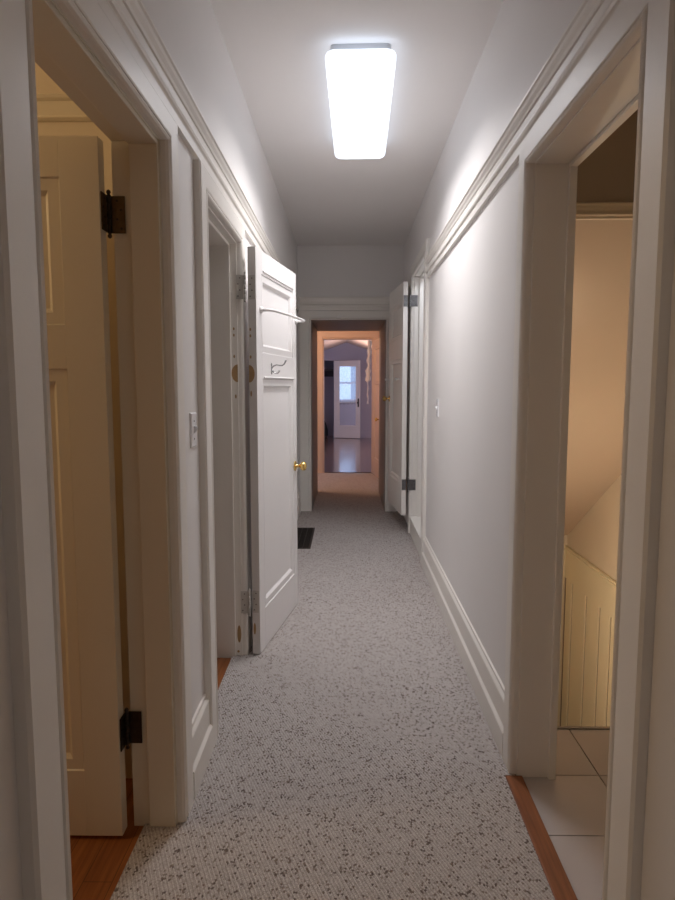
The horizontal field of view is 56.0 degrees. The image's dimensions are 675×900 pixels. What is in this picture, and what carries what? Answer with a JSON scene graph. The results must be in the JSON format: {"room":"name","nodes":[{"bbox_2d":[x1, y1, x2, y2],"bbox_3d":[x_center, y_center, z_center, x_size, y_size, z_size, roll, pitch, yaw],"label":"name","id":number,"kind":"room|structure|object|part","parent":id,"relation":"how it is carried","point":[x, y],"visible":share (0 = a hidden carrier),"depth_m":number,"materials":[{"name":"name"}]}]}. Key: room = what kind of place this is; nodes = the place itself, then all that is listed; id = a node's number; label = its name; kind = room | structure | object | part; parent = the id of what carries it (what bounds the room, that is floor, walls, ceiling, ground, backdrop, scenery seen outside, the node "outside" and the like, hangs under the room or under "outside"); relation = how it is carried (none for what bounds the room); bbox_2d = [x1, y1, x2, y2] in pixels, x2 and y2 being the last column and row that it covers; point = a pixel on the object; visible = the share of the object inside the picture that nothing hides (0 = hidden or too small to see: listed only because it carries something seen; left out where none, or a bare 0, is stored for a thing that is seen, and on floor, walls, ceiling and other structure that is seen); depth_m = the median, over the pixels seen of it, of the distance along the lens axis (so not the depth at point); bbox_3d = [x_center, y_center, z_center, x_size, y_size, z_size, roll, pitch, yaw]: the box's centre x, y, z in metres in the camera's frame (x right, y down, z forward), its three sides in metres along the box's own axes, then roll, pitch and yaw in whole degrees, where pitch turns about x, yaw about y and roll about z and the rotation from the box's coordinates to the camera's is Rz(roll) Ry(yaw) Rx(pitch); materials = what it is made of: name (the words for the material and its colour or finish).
{"room":"home hallway","nodes":[
{"label":"home hallway","id":0,"kind":"room"},
{"bbox_2d":[35,62,132,777],"bbox_3d":[-1.893,-0.264,2.123,2.550,2.800,0.100,0,6,1],"label":"wall","id":1,"kind":"structure","parent":0,"point":[44,83],"depth_m":2.06,"materials":[{"name":"beige paint"}]},
{"bbox_2d":[36,93,91,121],"bbox_3d":[-1.894,-1.060,1.979,2.550,0.077,0.026,0,6,1],"label":"rail","id":2,"kind":"object","parent":1,"relation":"attached to","point":[51,107],"depth_m":1.97,"materials":[{"name":"beige paint"}]},
{"bbox_2d":[70,778,143,899],"bbox_3d":[-1.857,1.372,0.347,2.680,0.100,3.760,0,6,1],"label":"floor","id":3,"kind":"structure","parent":0,"point":[98,863],"depth_m":1.82,"materials":[{"name":"orange wood"}]},
{"bbox_2d":[0,0,297,899],"bbox_3d":[-0.547,-0.304,2.516,0.130,2.800,8.450,0,6,1],"label":"wall","id":4,"kind":"structure","parent":0,"point":[190,31],"depth_m":2.14,"materials":[{"name":"paint"}]},
{"bbox_2d":[38,135,141,835],"bbox_3d":[-0.996,0.154,1.823,0.810,2.004,0.186,0,6,1],"label":"door","id":5,"kind":"structure","parent":4,"relation":"in","point":[77,212],"depth_m":1.79,"materials":[{"name":"beige paint"}]},
{"bbox_3d":[-1.023,-0.542,1.753,0.547,0.393,0.042,0,6,1],"label":"panel","id":6,"kind":"part","parent":5,"relation":"part of","materials":[{"name":"beige paint"}]},
{"bbox_3d":[-1.023,0.360,1.844,0.547,1.180,0.042,0,6,1],"label":"panel","id":7,"kind":"part","parent":5,"relation":"part of","materials":[{"name":"beige paint"}]},
{"bbox_2d":[0,0,193,899],"bbox_3d":[-0.552,0.149,1.466,0.161,2.109,0.996,0,6,1],"label":"door frame","id":8,"kind":"structure","parent":4,"relation":"attached to","point":[74,42],"depth_m":1.36,"materials":[{"name":"paint"}]},
{"bbox_2d":[189,412,197,447],"bbox_3d":[-0.479,-0.068,2.136,0.019,0.116,0.072,0,6,1],"label":"light switch","id":9,"kind":"object","parent":4,"relation":"attached to","point":[192,416],"visible":1,"depth_m":2.12,"materials":[{"name":"white plastic"}]},
{"bbox_2d":[96,0,300,311],"bbox_3d":[-0.463,-1.086,2.436,0.039,0.132,8.450,0,6,1],"label":"rail","id":10,"kind":"object","parent":4,"relation":"attached to","point":[130,19],"visible":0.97,"depth_m":1.88,"materials":[{"name":"paint"}]},
{"bbox_2d":[192,693,212,799],"bbox_3d":[-0.476,1.018,2.199,0.027,0.232,0.283,0,6,1],"label":"baseboard","id":11,"kind":"structure","parent":4,"relation":"attached to","point":[202,730],"depth_m":2.19,"materials":[{"name":"paint"}]},
{"bbox_2d":[193,159,250,748],"bbox_3d":[-0.533,0.023,2.713,0.161,2.109,0.944,0,6,1],"label":"door frame","id":12,"kind":"structure","parent":4,"relation":"attached to","point":[219,235],"depth_m":3.00,"materials":[{"name":"paint"}]},
{"bbox_2d":[236,246,306,653],"bbox_3d":[-0.333,-0.004,3.450,0.191,1.990,0.799,1,6,11],"label":"door","id":13,"kind":"structure","parent":4,"relation":"in","point":[272,318],"depth_m":3.34,"materials":[{"name":"paint"}]},
{"bbox_3d":[-0.334,-0.695,3.396,0.040,0.380,0.600,1,6,11],"label":"panel","id":14,"kind":"part","parent":13,"relation":"part of","materials":[{"name":"paint"}]},
{"bbox_3d":[-0.331,-0.901,3.392,0.050,0.010,0.588,1,6,11],"label":"ledge moulding","id":15,"kind":"part","parent":13,"relation":"part of","materials":[{"name":"paint"}]},
{"bbox_3d":[-0.334,0.198,3.487,0.040,1.164,0.600,1,6,11],"label":"panel","id":16,"kind":"part","parent":13,"relation":"part of","materials":[{"name":"paint"}]},
{"bbox_3d":[-0.331,-0.390,3.443,0.050,0.010,0.588,1,6,11],"label":"ledge moulding","id":17,"kind":"part","parent":13,"relation":"part of","materials":[{"name":"paint"}]},
{"bbox_3d":[-0.219,0.095,3.787,0.072,0.055,0.055,1,6,11],"label":"knob","id":18,"kind":"part","parent":13,"relation":"part of","materials":[{"name":"gold metal"}]},
{"bbox_2d":[251,490,300,645],"bbox_3d":[-0.433,0.730,5.063,0.027,0.232,3.585,0,6,1],"label":"baseboard","id":19,"kind":"structure","parent":4,"relation":"attached to","point":[298,492],"depth_m":6.35,"materials":[{"name":"paint"}]},
{"bbox_2d":[299,310,395,511],"bbox_3d":[0.125,-0.458,7.367,1.032,2.133,1.308,0,6,1],"label":"door frame","id":20,"kind":"structure","parent":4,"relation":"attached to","point":[315,320],"depth_m":6.78,"materials":[{"name":"paint"}]},
{"bbox_2d":[217,658,230,688],"bbox_3d":[-1.313,1.072,3.324,1.680,0.100,2.040,0,6,1],"label":"floor","id":21,"kind":"structure","parent":0,"point":[222,663],"depth_m":3.06,"materials":[{"name":"orange wood"}]},
{"bbox_2d":[324,361,332,435],"bbox_3d":[-0.583,-1.560,16.965,1.128,2.400,0.750,0,6,1],"label":"wall","id":22,"kind":"structure","parent":0,"point":[328,381],"depth_m":17.25,"materials":[{"name":"purple paint"}]},
{"bbox_2d":[324,369,332,376],"bbox_3d":[-0.574,-2.045,16.880,0.948,0.180,0.620,0,6,1],"label":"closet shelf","id":23,"kind":"object","parent":22,"relation":"attached to","point":[327,372],"visible":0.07,"depth_m":17.14,"materials":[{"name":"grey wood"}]},
{"bbox_2d":[324,436,370,472],"bbox_3d":[0.201,0.033,13.621,3.500,0.100,7.500,0,6,1],"label":"floor","id":24,"kind":"structure","parent":0,"point":[345,455],"depth_m":12.39,"materials":[{"name":"brown wood"}]},
{"bbox_2d":[324,420,327,436],"bbox_3d":[-0.458,-0.698,16.824,0.414,0.709,0.325,0,6,1],"label":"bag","id":25,"kind":"object","parent":24,"relation":"on","point":[325,425],"visible":0.12,"depth_m":16.75,"materials":[{"name":"black fabric"}]},
{"bbox_2d":[324,342,371,431],"bbox_3d":[0.246,-1.666,16.514,3.500,2.700,0.100,0,6,1],"label":"wall","id":26,"kind":"structure","parent":0,"point":[346,351],"depth_m":16.41,"materials":[{"name":"purple paint"}]},
{"bbox_2d":[334,360,360,437],"bbox_3d":[0.236,-1.299,16.316,0.715,1.985,0.095,2,6,21],"label":"door","id":27,"kind":"structure","parent":26,"relation":"in","point":[347,374],"depth_m":16.33,"materials":[{"name":"paint"}]},
{"bbox_2d":[339,366,355,425],"bbox_3d":[0.257,-1.387,16.317,0.453,1.550,0.180,0,6,1],"label":"mirror","id":28,"kind":"object","parent":27,"relation":"attached to","point":[347,374],"depth_m":16.32,"materials":[{"name":"glass"}]},
{"bbox_2d":[333,432,370,437],"bbox_3d":[0.196,-0.065,13.284,3.500,0.162,6.650,0,6,1],"label":"baseboard","id":29,"kind":"structure","parent":26,"relation":"attached to","point":[362,434],"depth_m":16.57,"materials":[{"name":"purple paint"}]},
{"bbox_2d":[324,340,371,350],"bbox_3d":[0.197,-2.312,13.082,3.700,0.415,6.700,0,6,1],"label":"ceiling","id":30,"kind":"structure","parent":0,"point":[328,344],"depth_m":15.23,"materials":[{"name":"beige paint"}]},
{"bbox_2d":[297,245,403,510],"bbox_3d":[0.145,-0.791,7.346,1.370,2.800,1.280,0,6,1],"label":"wall","id":31,"kind":"structure","parent":0,"point":[322,270],"depth_m":6.60,"materials":[{"name":"paint"}]},
{"bbox_2d":[299,297,389,309],"bbox_3d":[0.135,-1.525,6.610,1.110,0.132,0.039,0,6,1],"label":"rail","id":32,"kind":"object","parent":31,"relation":"attached to","point":[306,303],"visible":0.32,"depth_m":6.61,"materials":[{"name":"paint"}]},
{"bbox_2d":[210,0,503,244],"bbox_3d":[0.072,-1.746,2.361,1.370,0.100,8.450,0,6,1],"label":"ceiling","id":33,"kind":"structure","parent":0,"point":[277,49],"depth_m":3.18,"materials":[{"name":"paint"}]},
{"bbox_2d":[325,43,395,158],"bbox_3d":[0.117,-1.740,3.255,0.302,0.090,1.196,0,6,2],"label":"ceiling light","id":34,"kind":"object","parent":33,"relation":"attached to","point":[360,77],"visible":1,"depth_m":3.00,"materials":[{"name":"white"}]},
{"bbox_3d":[0.117,-1.771,3.252,0.260,0.028,1.104,0,6,2],"label":"mounting plate","id":35,"kind":"part","parent":34,"relation":"part of","materials":[{"name":"grey metal"}]},
{"bbox_2d":[403,0,674,899],"bbox_3d":[0.692,-0.302,2.497,0.130,2.800,8.450,0,6,1],"label":"wall","id":36,"kind":"structure","parent":0,"point":[472,291],"depth_m":2.66,"materials":[{"name":"paint"}]},
{"bbox_2d":[382,281,417,514],"bbox_3d":[0.578,-0.479,6.042,0.186,2.085,0.770,-1,6,-6],"label":"door","id":37,"kind":"structure","parent":36,"relation":"in","point":[398,309],"depth_m":5.93,"materials":[{"name":"paint"}]},
{"bbox_3d":[0.569,-0.289,6.070,0.042,1.140,0.560,0,6,-5],"label":"panel","id":38,"kind":"part","parent":37,"relation":"part of","materials":[{"name":"paint"}]},
{"bbox_3d":[0.569,-1.199,5.978,0.042,0.330,0.560,0,6,-5],"label":"panel","id":39,"kind":"part","parent":37,"relation":"part of","materials":[{"name":"paint"}]},
{"bbox_3d":[0.569,-0.480,6.051,0.042,2.085,0.750,0,6,-5],"label":"frame","id":40,"kind":"part","parent":37,"relation":"part of","materials":[{"name":"paint"}]},
{"bbox_2d":[408,238,429,564],"bbox_3d":[0.721,-0.376,5.218,0.161,2.401,1.132,0,6,1],"label":"door frame","id":41,"kind":"structure","parent":36,"relation":"attached to","point":[419,282],"depth_m":5.61,"materials":[{"name":"paint"}]},
{"bbox_2d":[435,399,438,416],"bbox_3d":[0.641,-0.273,4.114,0.019,0.116,0.072,0,6,1],"label":"light switch","id":42,"kind":"object","parent":36,"relation":"attached to","point":[437,400],"visible":1,"depth_m":4.09,"materials":[{"name":"white plastic"}]},
{"bbox_2d":[422,536,504,757],"bbox_3d":[0.627,0.884,3.528,0.027,0.232,2.490,0,6,1],"label":"baseboard","id":43,"kind":"structure","parent":36,"relation":"attached to","point":[487,685],"depth_m":2.94,"materials":[{"name":"paint"}]},
{"bbox_2d":[424,0,632,277],"bbox_3d":[0.593,-0.980,1.386,0.039,0.132,6.372,0,6,1],"label":"rail","id":44,"kind":"object","parent":36,"relation":"attached to","point":[593,20],"visible":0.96,"depth_m":1.91,"materials":[{"name":"paint"}]},
{"bbox_2d":[503,0,674,899],"bbox_3d":[0.668,0.125,1.696,0.161,2.111,0.997,0,6,1],"label":"door frame","id":45,"kind":"structure","parent":36,"relation":"attached to","point":[632,69],"depth_m":1.53,"materials":[{"name":"paint"}]},
{"bbox_2d":[559,535,566,725],"bbox_3d":[1.643,1.135,4.689,1.770,6.100,4.450,0,6,1],"label":"wall","id":46,"kind":"structure","parent":0,"point":[565,536],"depth_m":6.90,"materials":[{"name":"beige paint"}]},
{"bbox_2d":[557,545,615,725],"bbox_3d":[1.958,2.677,4.840,0.940,2.902,4.250,0,6,1],"label":"wainscot","id":47,"kind":"structure","parent":46,"relation":"attached to","point":[590,593],"depth_m":6.22,"materials":[{"name":"paint"}]},
{"bbox_3d":[1.958,1.259,4.697,0.940,0.052,4.250,0,6,1],"label":"cap moulding","id":48,"kind":"part","parent":47,"relation":"part of","materials":[{"name":"paint"}]},
{"bbox_2d":[523,729,609,899],"bbox_3d":[1.504,1.260,1.562,1.754,0.120,1.900,0,6,1],"label":"floor","id":49,"kind":"structure","parent":0,"point":[571,807],"depth_m":2.06,"materials":[{"name":"beige tile"}]},
{"bbox_2d":[557,726,609,730],"bbox_3d":[1.576,1.126,2.519,1.640,0.054,0.032,0,6,1],"label":"baseboard","id":50,"kind":"structure","parent":49,"relation":"attached to","point":[558,727],"depth_m":2.52,"materials":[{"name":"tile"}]},
{"bbox_2d":[567,475,620,579],"bbox_3d":[2.462,1.239,3.657,0.100,6.100,6.300,0,6,1],"label":"wall","id":51,"kind":"structure","parent":0,"point":[595,537],"depth_m":5.86,"materials":[{"name":"beige paint"}]},
{"bbox_2d":[564,220,632,534],"bbox_3d":[1.613,-0.124,4.909,1.640,2.438,3.560,0,6,1],"label":"wall","id":52,"kind":"structure","parent":0,"point":[602,257],"depth_m":4.02,"materials":[{"name":"paint"}]},
{"bbox_2d":[576,109,637,201],"bbox_3d":[1.587,-1.430,3.014,1.640,0.660,0.050,0,6,1],"label":"wall","id":53,"kind":"structure","parent":0,"point":[607,174],"depth_m":3.00,"materials":[{"name":"beige paint"}]},
{"bbox_2d":[576,202,633,219],"bbox_3d":[1.586,-1.131,3.002,1.640,0.072,0.034,0,6,1],"label":"rail","id":54,"kind":"object","parent":53,"relation":"attached to","point":[584,210],"depth_m":3.01,"materials":[{"name":"beige paint"}]},
{"bbox_3d":[0.146,-0.987,9.789,3.500,2.700,0.120,0,6,1],"label":"wall","id":55,"kind":"structure","parent":0,"visible":0},
{"bbox_2d":[317,331,378,472],"bbox_3d":[0.161,-0.724,9.802,0.932,2.174,0.147,0,6,1],"label":"door frame","id":56,"kind":"structure","parent":55,"relation":"attached to","point":[321,335],"depth_m":9.69,"materials":[{"name":"pink paint"}]},
{"bbox_2d":[372,338,378,477],"bbox_3d":[0.592,-0.617,9.374,0.182,2.020,0.700,-1,6,-6],"label":"door","id":57,"kind":"structure","parent":55,"relation":"in","point":[375,421],"depth_m":9.49,"materials":[{"name":"pink paint"}]},
{"bbox_2d":[365,340,371,403],"bbox_3d":[0.482,-1.208,9.880,0.097,0.980,0.072,3,7,29],"label":"scarf","id":58,"kind":"object","parent":57,"relation":"hanging from","point":[368,369],"visible":0.99,"depth_m":9.86,"materials":[{"name":"white fabric"}]},
{"bbox_3d":[0.592,-0.415,9.395,0.038,1.185,0.500,-1,6,-6],"label":"panel","id":59,"kind":"part","parent":57,"relation":"part of","materials":[{"name":"pink paint"}]},
{"bbox_3d":[0.592,-1.328,9.303,0.038,0.380,0.500,-1,6,-6],"label":"panel","id":60,"kind":"part","parent":57,"relation":"part of","materials":[{"name":"pink paint"}]},
{"bbox_3d":[0.061,0.981,4.219,2.600,0.100,11.600,0,6,1],"label":"floor","id":61,"kind":"structure","parent":0,"visible":0},
{"bbox_2d":[110,473,554,899],"bbox_3d":[0.060,0.933,4.150,2.400,0.008,11.468,0,6,1],"label":"floor","id":62,"kind":"structure","parent":61,"relation":"on","point":[355,756],"depth_m":2.24,"materials":[{"name":"grey carpet"}]},
{"bbox_2d":[297,528,314,548],"bbox_3d":[-0.310,0.777,5.640,0.184,0.004,0.776,0,6,1],"label":"floor vent","id":63,"kind":"object","parent":62,"relation":"in","point":[304,535],"visible":0.62,"depth_m":5.65,"materials":[{"name":"brown metal"}]},
{"bbox_2d":[505,775,577,899],"bbox_3d":[0.603,1.168,1.818,0.060,0.011,0.762,0,6,1],"label":"threshold","id":64,"kind":"object","parent":61,"relation":"on","point":[559,883],"visible":1,"depth_m":1.88,"materials":[{"name":"brown wood"}]}
]}

